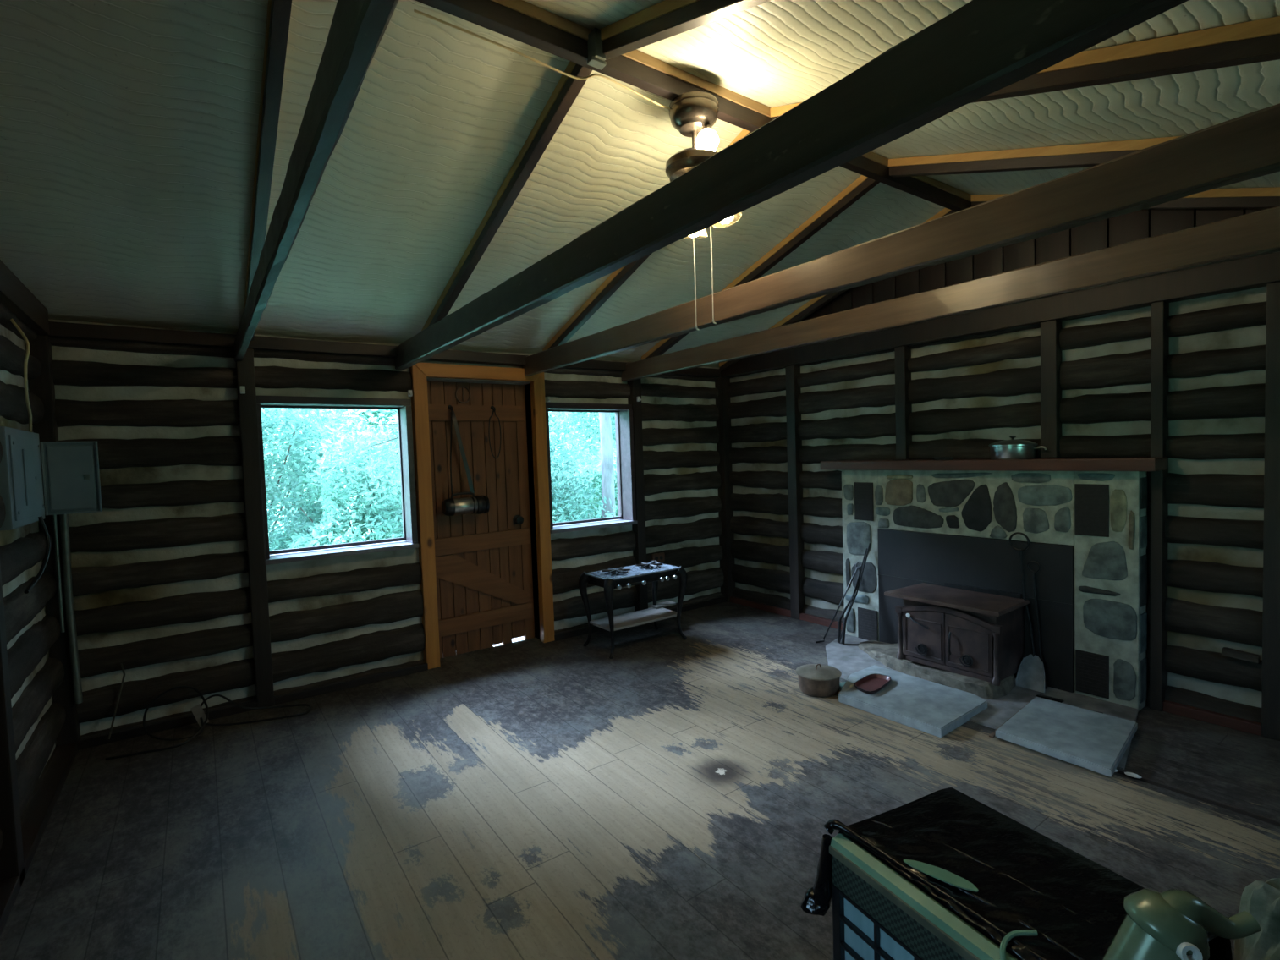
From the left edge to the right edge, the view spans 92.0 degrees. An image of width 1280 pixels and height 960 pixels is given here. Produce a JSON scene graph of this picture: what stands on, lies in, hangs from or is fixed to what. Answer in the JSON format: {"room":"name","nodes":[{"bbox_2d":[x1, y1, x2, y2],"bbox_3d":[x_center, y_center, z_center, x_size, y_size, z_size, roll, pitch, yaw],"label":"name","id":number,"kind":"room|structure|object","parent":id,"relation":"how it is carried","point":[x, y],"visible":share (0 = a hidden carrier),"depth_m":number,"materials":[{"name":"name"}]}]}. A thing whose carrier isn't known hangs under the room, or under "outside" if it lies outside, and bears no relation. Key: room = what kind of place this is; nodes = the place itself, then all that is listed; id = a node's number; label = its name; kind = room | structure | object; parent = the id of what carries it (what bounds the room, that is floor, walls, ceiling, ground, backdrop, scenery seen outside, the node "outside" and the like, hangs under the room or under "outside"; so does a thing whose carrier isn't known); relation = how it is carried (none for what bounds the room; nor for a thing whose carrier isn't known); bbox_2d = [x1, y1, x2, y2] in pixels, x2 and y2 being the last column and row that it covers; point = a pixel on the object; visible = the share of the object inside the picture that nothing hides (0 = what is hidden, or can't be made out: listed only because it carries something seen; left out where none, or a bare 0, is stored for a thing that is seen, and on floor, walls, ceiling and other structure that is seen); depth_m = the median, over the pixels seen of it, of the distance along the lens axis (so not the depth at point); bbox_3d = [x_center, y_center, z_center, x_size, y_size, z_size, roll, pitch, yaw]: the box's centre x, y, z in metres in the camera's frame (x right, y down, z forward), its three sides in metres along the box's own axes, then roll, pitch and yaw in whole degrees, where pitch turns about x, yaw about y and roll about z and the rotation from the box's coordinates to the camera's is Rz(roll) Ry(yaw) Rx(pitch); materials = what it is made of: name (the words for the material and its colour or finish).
{"room":"log cabin interior","nodes":[
{"label":"log cabin interior","id":0,"kind":"room"},
{"bbox_2d":[0,302,65,850],"bbox_3d":[-1.683,0.052,1.173,0.203,3.120,4.900,-4,3,-36],"label":"wall","id":1,"kind":"structure","parent":0,"point":[38,722],"depth_m":2.61,"materials":[{"name":"brown wood"}]},
{"bbox_2d":[0,563,24,887],"bbox_3d":[-2.183,0.352,2.053,0.075,2.075,0.080,-4,3,-36],"label":"wall post","id":2,"kind":"object","parent":1,"relation":"attached to","point":[12,864],"visible":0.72,"depth_m":2.07,"materials":[{"name":"brown wood"}]},
{"bbox_2d":[10,318,32,432],"bbox_3d":[-2.630,-0.446,2.627,0.254,0.479,0.052,0,3,42],"label":"cable","id":3,"kind":"object","parent":1,"relation":"attached to","point":[25,362],"visible":0.98,"depth_m":2.57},
{"bbox_2d":[0,259,49,335],"bbox_3d":[-1.631,-0.730,1.191,0.090,0.124,4.434,-4,3,-36],"label":"trim","id":4,"kind":"structure","parent":1,"relation":"attached to","point":[14,295],"depth_m":2.58,"materials":[{"name":"brown wood"}]},
{"bbox_2d":[0,741,77,937],"bbox_3d":[-2.088,1.365,2.016,0.070,0.050,2.664,-4,3,-36],"label":"baseboard","id":5,"kind":"structure","parent":1,"relation":"attached to","point":[38,814],"depth_m":2.45,"materials":[{"name":"brown wood"}]},
{"bbox_2d":[0,426,102,530],"bbox_3d":[-2.497,-0.016,2.625,0.242,0.390,0.638,-4,3,-36],"label":"electrical panel","id":6,"kind":"object","parent":1,"relation":"attached to","point":[70,473],"visible":1,"depth_m":2.83,"materials":[{"name":"grey metal"}]},
{"bbox_2d":[23,516,50,593],"bbox_3d":[-2.452,0.295,2.513,0.034,0.278,0.337,-4,3,-35],"label":"wire","id":7,"kind":"object","parent":6,"relation":"hanging from","point":[33,583],"visible":1,"depth_m":2.61,"materials":[{"name":"rubber"}]},
{"bbox_2d":[28,335,80,751],"bbox_3d":[-2.917,0.331,3.076,0.077,2.075,0.090,-4,3,-36],"label":"wall post","id":8,"kind":"object","parent":1,"relation":"attached to","point":[42,386],"visible":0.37,"depth_m":3.05,"materials":[{"name":"brown wood"}]},
{"bbox_2d":[52,514,82,704],"bbox_3d":[-2.832,0.642,3.057,0.058,0.950,0.043,-4,3,-36],"label":"conduit pipe","id":9,"kind":"object","parent":1,"relation":"attached to","point":[64,528],"visible":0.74,"depth_m":3.04,"materials":[{"name":"grey metal"}]},
{"bbox_2d":[48,318,723,736],"bbox_3d":[-1.116,0.247,4.490,4.944,2.400,0.203,-4,3,-36],"label":"wall","id":10,"kind":"structure","parent":0,"point":[160,575],"depth_m":3.52,"materials":[{"name":"brown wood"}]},
{"bbox_2d":[236,348,274,707],"bbox_3d":[-2.218,0.286,3.559,0.085,2.075,0.120,-4,3,-36],"label":"wall post","id":11,"kind":"object","parent":10,"relation":"attached to","point":[245,368],"depth_m":3.54,"materials":[{"name":"brown wood"}]},
{"bbox_2d":[233,0,399,362],"bbox_3d":[-0.966,-0.685,1.674,0.040,0.104,4.560,-4,3,-36],"label":"tie beam","id":12,"kind":"structure","parent":10,"relation":"attached to","point":[357,30],"depth_m":1.13,"materials":[{"name":"brown wood"}]},
{"bbox_2d":[256,395,419,565],"bbox_3d":[-1.895,-0.022,3.898,0.875,0.980,0.225,-4,3,-36],"label":"window","id":13,"kind":"structure","parent":10,"relation":"in","point":[409,540],"depth_m":3.94,"materials":[{"name":"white wood"}]},
{"bbox_2d":[37,321,725,377],"bbox_3d":[-1.099,-0.860,4.367,4.644,0.069,0.105,-4,3,-36],"label":"trim","id":14,"kind":"structure","parent":10,"relation":"attached to","point":[67,330],"depth_m":3.63,"materials":[{"name":"brown wood"}]},
{"bbox_2d":[78,596,726,750],"bbox_3d":[-1.030,1.225,4.457,4.644,0.045,0.070,-4,3,-36],"label":"baseboard","id":15,"kind":"structure","parent":10,"relation":"attached to","point":[97,739],"depth_m":3.67,"materials":[{"name":"brown wood"}]},
{"bbox_2d":[427,380,534,658],"bbox_3d":[-1.164,0.274,4.514,0.798,1.962,0.098,-4,3,-36],"label":"door","id":16,"kind":"structure","parent":10,"relation":"in","point":[484,563],"depth_m":4.53,"materials":[{"name":"brown wood"}]},
{"bbox_3d":[-1.070,-0.522,4.520,0.028,0.049,0.053,-4,3,-36],"label":"hook","id":17,"kind":"object","parent":16,"relation":"attached to","visible":0},
{"bbox_2d":[488,410,501,458],"bbox_3d":[-1.063,-0.334,4.527,0.096,0.357,0.008,-4,3,-36],"label":"loop","id":18,"kind":"object","parent":17,"relation":"hanging from","point":[493,410],"visible":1,"depth_m":4.52,"materials":[{"name":"black metal"}]},
{"bbox_2d":[409,362,554,669],"bbox_3d":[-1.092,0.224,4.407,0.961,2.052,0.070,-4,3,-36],"label":"trim","id":19,"kind":"structure","parent":10,"relation":"attached to","point":[420,371],"depth_m":4.19,"materials":[{"name":"brown wood"}]},
{"bbox_2d":[545,401,637,533],"bbox_3d":[-0.425,-0.112,4.953,0.798,0.990,0.225,-4,3,-36],"label":"window","id":20,"kind":"structure","parent":10,"relation":"in","point":[623,413],"depth_m":5.09,"materials":[{"name":"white wood"}]},
{"bbox_2d":[627,379,648,611],"bbox_3d":[-0.017,0.144,5.162,0.083,2.075,0.080,-4,3,-36],"label":"wall post","id":21,"kind":"object","parent":10,"relation":"attached to","point":[640,552],"visible":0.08,"depth_m":5.12,"materials":[{"name":"brown wood"}]},
{"bbox_2d":[651,552,664,562],"bbox_3d":[0.156,0.666,5.280,0.130,0.080,0.023,-4,3,-36],"label":"wall outlet","id":22,"kind":"object","parent":10,"relation":"attached to","point":[659,557],"visible":0.91,"depth_m":5.27,"materials":[{"name":"black plastic"}]},
{"bbox_2d":[714,376,735,602],"bbox_3d":[0.792,0.092,5.731,0.097,2.075,0.100,-4,3,-36],"label":"wall post","id":23,"kind":"object","parent":10,"relation":"attached to","point":[723,423],"visible":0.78,"depth_m":5.69,"materials":[{"name":"brown wood"}]},
{"bbox_2d":[395,0,1189,370],"bbox_3d":[-0.247,-0.754,2.188,0.058,0.148,4.560,-4,3,-36],"label":"tie beam","id":24,"kind":"structure","parent":10,"relation":"attached to","point":[981,48],"depth_m":1.25,"materials":[{"name":"brown wood"}]},
{"bbox_2d":[621,206,1279,381],"bbox_3d":[1.201,-0.842,3.228,0.059,0.138,4.560,-4,3,-36],"label":"tie beam","id":25,"kind":"structure","parent":10,"relation":"attached to","point":[1255,233],"depth_m":2.62,"materials":[{"name":"brown wood"}]},
{"bbox_2d":[0,602,1279,959],"bbox_3d":[0.266,1.286,2.613,4.894,0.001,4.820,-4,3,-36],"label":"floor","id":26,"kind":"structure","parent":0,"point":[668,797],"depth_m":2.44,"materials":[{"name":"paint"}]},
{"bbox_2d":[107,663,125,739],"bbox_3d":[-2.701,1.134,3.172,0.034,0.353,0.123,-2,3,2],"label":"stick","id":27,"kind":"object","parent":26,"relation":"on","point":[121,664],"visible":1,"depth_m":3.20,"materials":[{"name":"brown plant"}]},
{"bbox_2d":[105,686,311,760],"bbox_3d":[-2.278,1.223,3.312,0.895,0.243,0.256,-4,3,-36],"label":"extension cord","id":28,"kind":"object","parent":26,"relation":"on","point":[200,730],"visible":1,"depth_m":3.31,"materials":[{"name":"black rubber"}]},
{"bbox_2d":[190,703,208,726],"bbox_3d":[-2.360,1.261,3.311,0.077,0.116,0.038,-4,3,-36],"label":"tag","id":29,"kind":"object","parent":28,"relation":"attached to","point":[197,711],"visible":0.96,"depth_m":3.31,"materials":[{"name":"beige paper"}]},
{"bbox_2d":[578,560,687,659],"bbox_3d":[-0.036,0.924,4.556,0.727,0.573,0.431,-4,3,-36],"label":"stove","id":30,"kind":"object","parent":26,"relation":"on","point":[611,579],"visible":1,"depth_m":4.49,"materials":[{"name":"black metal"}]},
{"bbox_2d":[585,562,679,580],"bbox_3d":[-0.050,0.668,4.553,0.640,0.018,0.330,-4,3,-36],"label":"cooktop","id":31,"kind":"object","parent":30,"relation":"in","point":[644,570],"depth_m":4.47,"materials":[{"name":"white metal"}]},
{"bbox_2d":[589,607,681,631],"bbox_3d":[-0.029,1.025,4.577,0.635,0.018,0.280,-4,3,-36],"label":"shelf","id":32,"kind":"object","parent":30,"relation":"attached to","point":[650,615],"depth_m":4.54,"materials":[{"name":"white wood"}]},
{"bbox_2d":[649,600,675,609],"bbox_3d":[0.181,0.987,4.887,0.200,0.014,0.090,-4,3,-36],"label":"board","id":33,"kind":"object","parent":30,"relation":"on","point":[668,603],"visible":1,"depth_m":4.87,"materials":[{"name":"grey wood"}]},
{"bbox_2d":[796,664,841,697],"bbox_3d":[1.031,1.139,3.566,0.254,0.158,0.254,-4,3,-36],"label":"pot","id":34,"kind":"object","parent":26,"relation":"on","point":[816,680],"visible":1,"depth_m":3.48,"materials":[{"name":"metal"}]},
{"bbox_2d":[815,561,862,642],"bbox_3d":[1.431,0.880,4.456,0.358,0.573,0.046,-2,3,-4],"label":"fire poker","id":35,"kind":"object","parent":26,"relation":"on","point":[857,568],"visible":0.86,"depth_m":4.44,"materials":[{"name":"black metal"}]},
{"bbox_2d":[829,833,1038,959],"bbox_3d":[0.834,1.109,1.447,0.478,0.421,0.603,-3,3,-27],"label":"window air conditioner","id":36,"kind":"object","parent":26,"relation":"on","point":[879,913],"visible":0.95,"depth_m":1.45,"materials":[{"name":"green metal"}]},
{"bbox_2d":[800,787,1232,959],"bbox_3d":[0.850,1.101,1.482,0.622,0.418,0.696,-3,3,-27],"label":"plastic sheet","id":37,"kind":"object","parent":36,"relation":"on","point":[1002,876],"visible":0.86,"depth_m":1.45,"materials":[{"name":"black plastic"}]},
{"bbox_2d":[825,634,1138,770],"bbox_3d":[1.781,1.186,3.602,0.760,0.013,1.930,-4,3,-36],"label":"hearth","id":38,"kind":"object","parent":26,"relation":"on","point":[847,657],"depth_m":3.33,"materials":[{"name":"stone"}]},
{"bbox_2d":[838,548,867,643],"bbox_3d":[1.506,0.818,4.364,0.234,0.664,0.012,-2,3,-9],"label":"fire poker","id":39,"kind":"object","parent":38,"relation":"on","point":[857,581],"visible":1,"depth_m":4.36,"materials":[{"name":"black metal"}]},
{"bbox_2d":[837,543,870,643],"bbox_3d":[1.510,0.798,4.368,0.245,0.703,0.064,-2,3,-9],"label":"tongs","id":40,"kind":"object","parent":38,"relation":"on","point":[868,549],"visible":1,"depth_m":4.35,"materials":[{"name":"black metal"}]},
{"bbox_2d":[838,664,987,737],"bbox_3d":[1.438,1.188,3.380,0.545,0.048,0.710,-4,3,-36],"label":"stone slab","id":41,"kind":"object","parent":38,"relation":"on","point":[935,709],"visible":1,"depth_m":3.26,"materials":[{"name":"grey stone"}]},
{"bbox_2d":[854,673,890,693],"bbox_3d":[1.313,1.152,3.492,0.141,0.021,0.296,1,3,44],"label":"baking pan","id":42,"kind":"object","parent":41,"relation":"on","point":[871,683],"visible":1,"depth_m":3.51,"materials":[{"name":"brown metal"}]},
{"bbox_2d":[857,640,1016,699],"bbox_3d":[1.769,1.133,3.857,0.448,0.078,1.046,-4,3,-36],"label":"hearth ledge","id":43,"kind":"object","parent":38,"relation":"on","point":[885,653],"visible":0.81,"depth_m":3.60,"materials":[{"name":"grey stone"}]},
{"bbox_2d":[884,582,1029,686],"bbox_3d":[1.885,0.882,3.692,0.405,0.437,0.675,-4,3,-36],"label":"wood stove","id":44,"kind":"object","parent":43,"relation":"on","point":[977,633],"visible":1,"depth_m":3.54,"materials":[{"name":"metal"}]},
{"bbox_2d":[1008,532,1044,693],"bbox_3d":[2.187,0.736,3.493,0.111,0.867,0.225,-4,3,-36],"label":"shovel","id":45,"kind":"object","parent":38,"relation":"on","point":[1030,674],"visible":1,"depth_m":3.49,"materials":[{"name":"metal"}]},
{"bbox_2d":[1036,693,1063,703],"bbox_3d":[2.204,1.173,3.321,0.028,0.008,0.120,-4,3,-38],"label":"metal strip","id":46,"kind":"object","parent":38,"relation":"on","point":[1038,694],"visible":0.99,"depth_m":3.31,"materials":[{"name":"black metal"}]},
{"bbox_2d":[995,697,1137,777],"bbox_3d":[2.015,1.184,2.902,0.618,0.035,0.457,-4,3,-41],"label":"stone slab","id":47,"kind":"object","parent":38,"relation":"on","point":[1094,741],"visible":1,"depth_m":2.85,"materials":[{"name":"grey stone"}]},
{"bbox_2d":[820,456,1167,710],"bbox_3d":[2.021,0.522,3.884,0.197,1.300,1.980,-4,3,-36],"label":"fireplace","id":48,"kind":"object","parent":26,"relation":"on","point":[1091,590],"visible":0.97,"depth_m":3.51,"materials":[{"name":"grey stone"}]},
{"bbox_2d":[853,482,873,521],"bbox_3d":[1.592,0.152,4.397,0.012,0.271,0.150,-4,3,-36],"label":"vent grille","id":49,"kind":"object","parent":48,"relation":"attached to","point":[863,491],"depth_m":4.39,"materials":[{"name":"metal"}]},
{"bbox_2d":[857,607,878,641],"bbox_3d":[1.630,1.037,4.424,0.012,0.226,0.154,-4,3,-36],"label":"vent grille","id":50,"kind":"object","parent":48,"relation":"attached to","point":[867,617],"depth_m":4.41,"materials":[{"name":"metal"}]},
{"bbox_2d":[931,456,954,460],"bbox_3d":[1.924,-0.137,3.923,0.044,0.018,0.143,-4,3,-36],"label":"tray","id":51,"kind":"object","parent":48,"relation":"on","point":[932,458],"visible":1,"depth_m":3.90,"materials":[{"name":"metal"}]},
{"bbox_2d":[820,456,1167,471],"bbox_3d":[2.001,-0.095,3.856,0.196,0.064,1.980,-4,3,-36],"label":"mantel shelf","id":52,"kind":"object","parent":48,"relation":"attached to","point":[1083,464],"depth_m":3.54,"materials":[{"name":"brown wood"}]},
{"bbox_2d":[988,435,1046,459],"bbox_3d":[2.195,-0.193,3.628,0.258,0.137,0.248,-1,3,12],"label":"saucepan","id":53,"kind":"object","parent":48,"relation":"on","point":[1008,449],"visible":0.98,"depth_m":3.54,"materials":[{"name":"metal"}]},
{"bbox_2d":[1074,483,1109,537],"bbox_3d":[2.396,0.160,3.277,0.012,0.275,0.152,-4,3,-36],"label":"vent grille","id":54,"kind":"object","parent":48,"relation":"attached to","point":[1091,501],"depth_m":3.27,"materials":[{"name":"metal"}]},
{"bbox_2d":[1075,649,1109,698],"bbox_3d":[2.426,1.041,3.315,0.012,0.228,0.151,-4,3,-36],"label":"vent grille","id":55,"kind":"object","parent":48,"relation":"attached to","point":[1091,666],"depth_m":3.31,"materials":[{"name":"metal"}]},
{"bbox_2d":[1102,888,1261,959],"bbox_3d":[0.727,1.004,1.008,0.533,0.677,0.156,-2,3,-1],"label":"kettle","id":56,"kind":"object","parent":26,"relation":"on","point":[1172,924],"visible":1,"depth_m":0.97,"materials":[{"name":"green metal"}]},
{"bbox_2d":[1115,768,1279,826],"bbox_3d":[2.231,1.233,2.295,0.016,0.017,1.680,-4,3,-36],"label":"trim","id":57,"kind":"structure","parent":26,"relation":"on","point":[1120,771],"depth_m":2.37,"materials":[{"name":"brown wood"}]},
{"bbox_2d":[1234,878,1279,959],"bbox_3d":[1.338,1.047,1.234,0.232,0.528,0.226,-4,3,-36],"label":"sack","id":58,"kind":"object","parent":26,"relation":"on","point":[1260,899],"visible":0.84,"depth_m":1.24,"materials":[{"name":"fabric"}]},
{"bbox_2d":[0,0,1279,368],"bbox_3d":[0.210,-1.256,2.507,5.044,0.763,4.600,-4,3,-36],"label":"ceiling","id":59,"kind":"structure","parent":0,"point":[129,129],"depth_m":2.49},
{"bbox_2d":[243,0,291,340],"bbox_3d":[-1.591,-1.167,2.594,0.054,0.794,2.180,-4,3,-36],"label":"rafter","id":60,"kind":"object","parent":59,"relation":"attached to","point":[278,11],"visible":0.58,"depth_m":2.21,"materials":[{"name":"brown wood"}]},
{"bbox_2d":[421,60,592,330],"bbox_3d":[-0.812,-1.217,3.153,0.054,0.794,2.180,-4,3,-36],"label":"rafter","id":61,"kind":"object","parent":59,"relation":"attached to","point":[567,90],"visible":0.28,"depth_m":2.76,"materials":[{"name":"brown wood"}]},
{"bbox_2d":[542,129,752,351],"bbox_3d":[-0.074,-1.265,3.682,0.054,0.794,2.180,-4,3,-36],"label":"rafter","id":62,"kind":"object","parent":59,"relation":"attached to","point":[618,277],"visible":0.25,"depth_m":3.94,"materials":[{"name":"brown wood"}]},
{"bbox_2d":[587,0,771,70],"bbox_3d":[0.490,-1.179,1.339,0.087,0.794,2.195,-4,3,-36],"label":"rafter","id":63,"kind":"object","parent":59,"relation":"attached to","point":[667,19],"depth_m":1.93,"materials":[{"name":"brown wood"}]},
{"bbox_2d":[414,0,971,212],"bbox_3d":[0.197,-1.570,2.491,4.619,0.100,0.060,-4,3,-36],"label":"ridge beam","id":64,"kind":"structure","parent":59,"relation":"attached to","point":[520,20],"depth_m":2.32,"materials":[{"name":"brown wood"}]},
{"bbox_2d":[413,9,670,109],"bbox_3d":[-0.272,-1.475,2.205,1.041,0.023,0.050,-4,3,-36],"label":"cable","id":65,"kind":"object","parent":64,"relation":"attached to","point":[414,10],"visible":0.92,"depth_m":2.15,"materials":[{"name":"white plastic"}]},
{"bbox_2d":[665,91,731,330],"bbox_3d":[0.212,-1.069,2.507,0.322,0.904,0.344,-4,3,-36],"label":"ceiling fan","id":66,"kind":"object","parent":64,"relation":"hanging from","point":[694,114],"visible":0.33,"depth_m":2.44,"materials":[{"name":"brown metal"}]},
{"bbox_2d":[641,175,879,359],"bbox_3d":[0.657,-1.312,4.206,0.054,0.794,2.180,-4,3,-36],"label":"rafter","id":67,"kind":"object","parent":59,"relation":"attached to","point":[862,184],"visible":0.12,"depth_m":3.74,"materials":[{"name":"brown wood"}]},
{"bbox_2d":[719,208,955,372],"bbox_3d":[1.363,-1.357,4.713,0.054,0.794,2.180,-4,3,-36],"label":"rafter","id":68,"kind":"object","parent":59,"relation":"attached to","point":[815,304],"visible":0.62,"depth_m":4.77,"materials":[{"name":"brown wood"}]},
{"bbox_2d":[770,16,1279,120],"bbox_3d":[1.246,-1.228,1.873,0.054,0.794,2.180,-4,3,-36],"label":"rafter","id":69,"kind":"object","parent":59,"relation":"attached to","point":[1258,41],"visible":0.55,"depth_m":1.65,"materials":[{"name":"brown wood"}]},
{"bbox_2d":[888,136,1181,177],"bbox_3d":[1.976,-1.275,2.396,0.054,0.794,2.180,-4,3,-36],"label":"rafter","id":70,"kind":"object","parent":59,"relation":"attached to","point":[1089,155],"visible":0.63,"depth_m":2.74,"materials":[{"name":"brown wood"}]},
{"bbox_2d":[971,186,1279,209],"bbox_3d":[2.682,-1.320,2.903,0.054,0.794,2.180,-4,3,-36],"label":"rafter","id":71,"kind":"object","parent":59,"relation":"attached to","point":[1240,198],"visible":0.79,"depth_m":2.85,"materials":[{"name":"brown wood"}]},
{"bbox_2d":[726,208,1266,723],"bbox_3d":[2.180,-0.197,3.945,0.203,3.120,4.900,-4,3,-36],"label":"wall","id":72,"kind":"structure","parent":0,"point":[968,394],"depth_m":3.40,"materials":[{"name":"brown wood"}]},
{"bbox_2d":[785,364,805,619],"bbox_3d":[1.276,0.106,5.071,0.080,2.075,0.090,-4,3,-36],"label":"wall post","id":73,"kind":"object","parent":72,"relation":"attached to","point":[793,442],"visible":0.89,"depth_m":5.04,"materials":[{"name":"brown wood"}]},
{"bbox_2d":[894,346,911,459],"bbox_3d":[1.817,-0.528,4.260,0.080,0.773,0.075,-4,3,-36],"label":"wall post","id":74,"kind":"object","parent":72,"relation":"attached to","point":[902,354],"visible":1,"depth_m":4.23,"materials":[{"name":"brown wood"}]},
{"bbox_2d":[730,596,1261,736],"bbox_3d":[2.168,1.141,3.921,0.070,0.050,4.530,-4,3,-36],"label":"baseboard","id":75,"kind":"structure","parent":72,"relation":"attached to","point":[1250,727],"depth_m":3.09,"materials":[{"name":"brown wood"}]},
{"bbox_2d":[721,251,1279,377],"bbox_3d":[2.074,-0.971,3.849,0.105,0.129,4.434,-4,3,-36],"label":"ceiling beam","id":76,"kind":"structure","parent":72,"relation":"attached to","point":[1259,271],"depth_m":3.44,"materials":[{"name":"brown wood"}]},
{"bbox_2d":[1040,319,1061,458],"bbox_3d":[2.347,-0.513,3.523,0.080,0.773,0.080,-4,3,-36],"label":"wall post","id":77,"kind":"object","parent":72,"relation":"attached to","point":[1051,353],"visible":1,"depth_m":3.50,"materials":[{"name":"brown wood"}]},
{"bbox_2d":[1149,301,1169,711],"bbox_3d":[2.650,0.146,3.152,0.090,2.075,0.050,-4,3,-36],"label":"wall post","id":78,"kind":"object","parent":72,"relation":"attached to","point":[1160,310],"visible":0.91,"depth_m":3.12,"materials":[{"name":"brown wood"}]},
{"bbox_2d":[1221,647,1260,663],"bbox_3d":[2.843,0.828,2.923,0.040,0.044,0.130,-4,3,-36],"label":"wood block","id":79,"kind":"object","parent":72,"relation":"attached to","point":[1227,651],"visible":1,"depth_m":2.91,"materials":[{"name":"brown wood"}]},
{"bbox_2d":[1261,281,1279,741],"bbox_3d":[2.899,0.153,2.813,0.080,2.075,0.070,-4,3,-36],"label":"wall post","id":80,"kind":"object","parent":72,"relation":"attached to","point":[1271,613],"visible":1,"depth_m":2.80,"materials":[{"name":"brown wood"}]},
{"bbox_3d":[-1.326,-0.505,4.337,0.028,0.049,0.053,-4,3,-36],"label":"hook","id":81,"kind":"object","parent":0,"visible":0},
{"bbox_2d":[441,410,489,516],"bbox_3d":[-1.234,-0.121,4.323,0.312,0.740,0.132,-4,3,-36],"label":"canteen","id":82,"kind":"object","parent":81,"relation":"hanging from","point":[477,504],"visible":1,"depth_m":4.31,"materials":[{"name":"metal"}]},
{"bbox_3d":[1.636,0.327,0.660,4.944,2.400,0.203,-4,3,-36],"label":"wall","id":83,"kind":"structure","parent":0,"visible":0},
{"bbox_2d":[521,103,1279,375],"bbox_3d":[0.483,-0.796,2.713,0.058,0.138,4.560,-4,3,-36],"label":"tie beam","id":84,"kind":"structure","parent":83,"relation":"attached to","point":[1247,146],"depth_m":1.85,"materials":[{"name":"brown wood"}]},
{"label":"outside","id":85,"kind":"structure","parent":0,"visible":0},
{"bbox_2d":[267,501,375,550],"bbox_3d":[-7.545,1.368,15.793,34.000,0.180,25.596,-4,3,-36],"label":"ground","id":86,"kind":"structure","parent":85,"point":[348,502],"depth_m":17.01,"materials":[{"name":"green plant"}]},
{"bbox_2d":[260,407,364,550],"bbox_3d":[-4.341,0.005,6.958,2.308,3.187,2.477,-3,3,-27],"label":"shrub","id":87,"kind":"object","parent":86,"relation":"on","point":[287,481],"visible":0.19,"depth_m":6.79,"materials":[{"name":"green plant"}]},
{"bbox_2d":[262,408,397,541],"bbox_3d":[-4.722,-1.779,9.327,6.508,6.495,2.992,-3,3,-30],"label":"tree","id":88,"kind":"object","parent":86,"relation":"on","point":[341,412],"visible":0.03,"depth_m":9.23,"materials":[{"name":"green plant"}]},
{"bbox_2d":[269,409,403,549],"bbox_3d":[-3.202,0.374,6.992,2.188,2.402,2.320,-1,3,15],"label":"tree","id":89,"kind":"object","parent":86,"relation":"on","point":[329,520],"visible":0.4,"depth_m":6.50,"materials":[{"name":"green plant"}]},
{"bbox_2d":[327,408,398,447],"bbox_3d":[-2.299,-0.761,6.431,1.733,0.827,0.710,-4,3,-36],"label":"bare branch","id":90,"kind":"object","parent":89,"relation":"attached to","point":[351,410],"visible":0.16,"depth_m":6.23,"materials":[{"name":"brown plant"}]},
{"bbox_2d":[346,412,555,538],"bbox_3d":[-2.577,-0.094,8.165,2.458,3.190,2.418,-1,3,16],"label":"shrub","id":91,"kind":"object","parent":86,"relation":"on","point":[390,420],"visible":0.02,"depth_m":7.45,"materials":[{"name":"green plant"}]},
{"bbox_2d":[337,409,614,471],"bbox_3d":[-2.637,-1.693,11.429,5.455,6.003,3.042,-4,3,-38],"label":"tree","id":92,"kind":"object","parent":86,"relation":"on","point":[389,413],"visible":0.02,"depth_m":11.52,"materials":[{"name":"green plant"}]},
{"bbox_2d":[548,412,615,522],"bbox_3d":[-1.519,0.185,8.004,2.033,2.585,2.026,-4,3,-36],"label":"tree","id":93,"kind":"object","parent":86,"relation":"on","point":[559,496],"visible":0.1,"depth_m":7.80,"materials":[{"name":"green plant"}]},
{"bbox_2d":[549,412,615,490],"bbox_3d":[-0.486,-1.859,13.594,5.426,6.003,2.866,-4,3,-36],"label":"tree","id":94,"kind":"object","parent":86,"relation":"on","point":[583,414],"visible":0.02,"depth_m":12.48,"materials":[{"name":"green plant"}]},
{"bbox_2d":[549,439,618,521],"bbox_3d":[-0.547,0.371,9.248,1.676,2.019,1.985,0,3,33],"label":"shrub","id":95,"kind":"object","parent":86,"relation":"on","point":[594,471],"visible":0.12,"depth_m":9.03,"materials":[{"name":"green plant"}]},
{"bbox_2d":[553,412,616,516],"bbox_3d":[-0.292,-0.422,10.296,2.276,3.473,2.284,-2,3,-7],"label":"shrub","id":96,"kind":"object","parent":86,"relation":"on","point":[585,425],"visible":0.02,"depth_m":9.89,"materials":[{"name":"green plant"}]},
{"bbox_2d":[598,412,615,517],"bbox_3d":[-0.580,-1.622,8.306,3.126,6.003,2.108,-4,3,-36],"label":"tree","id":97,"kind":"object","parent":86,"relation":"on","point":[607,452],"visible":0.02,"depth_m":8.29,"materials":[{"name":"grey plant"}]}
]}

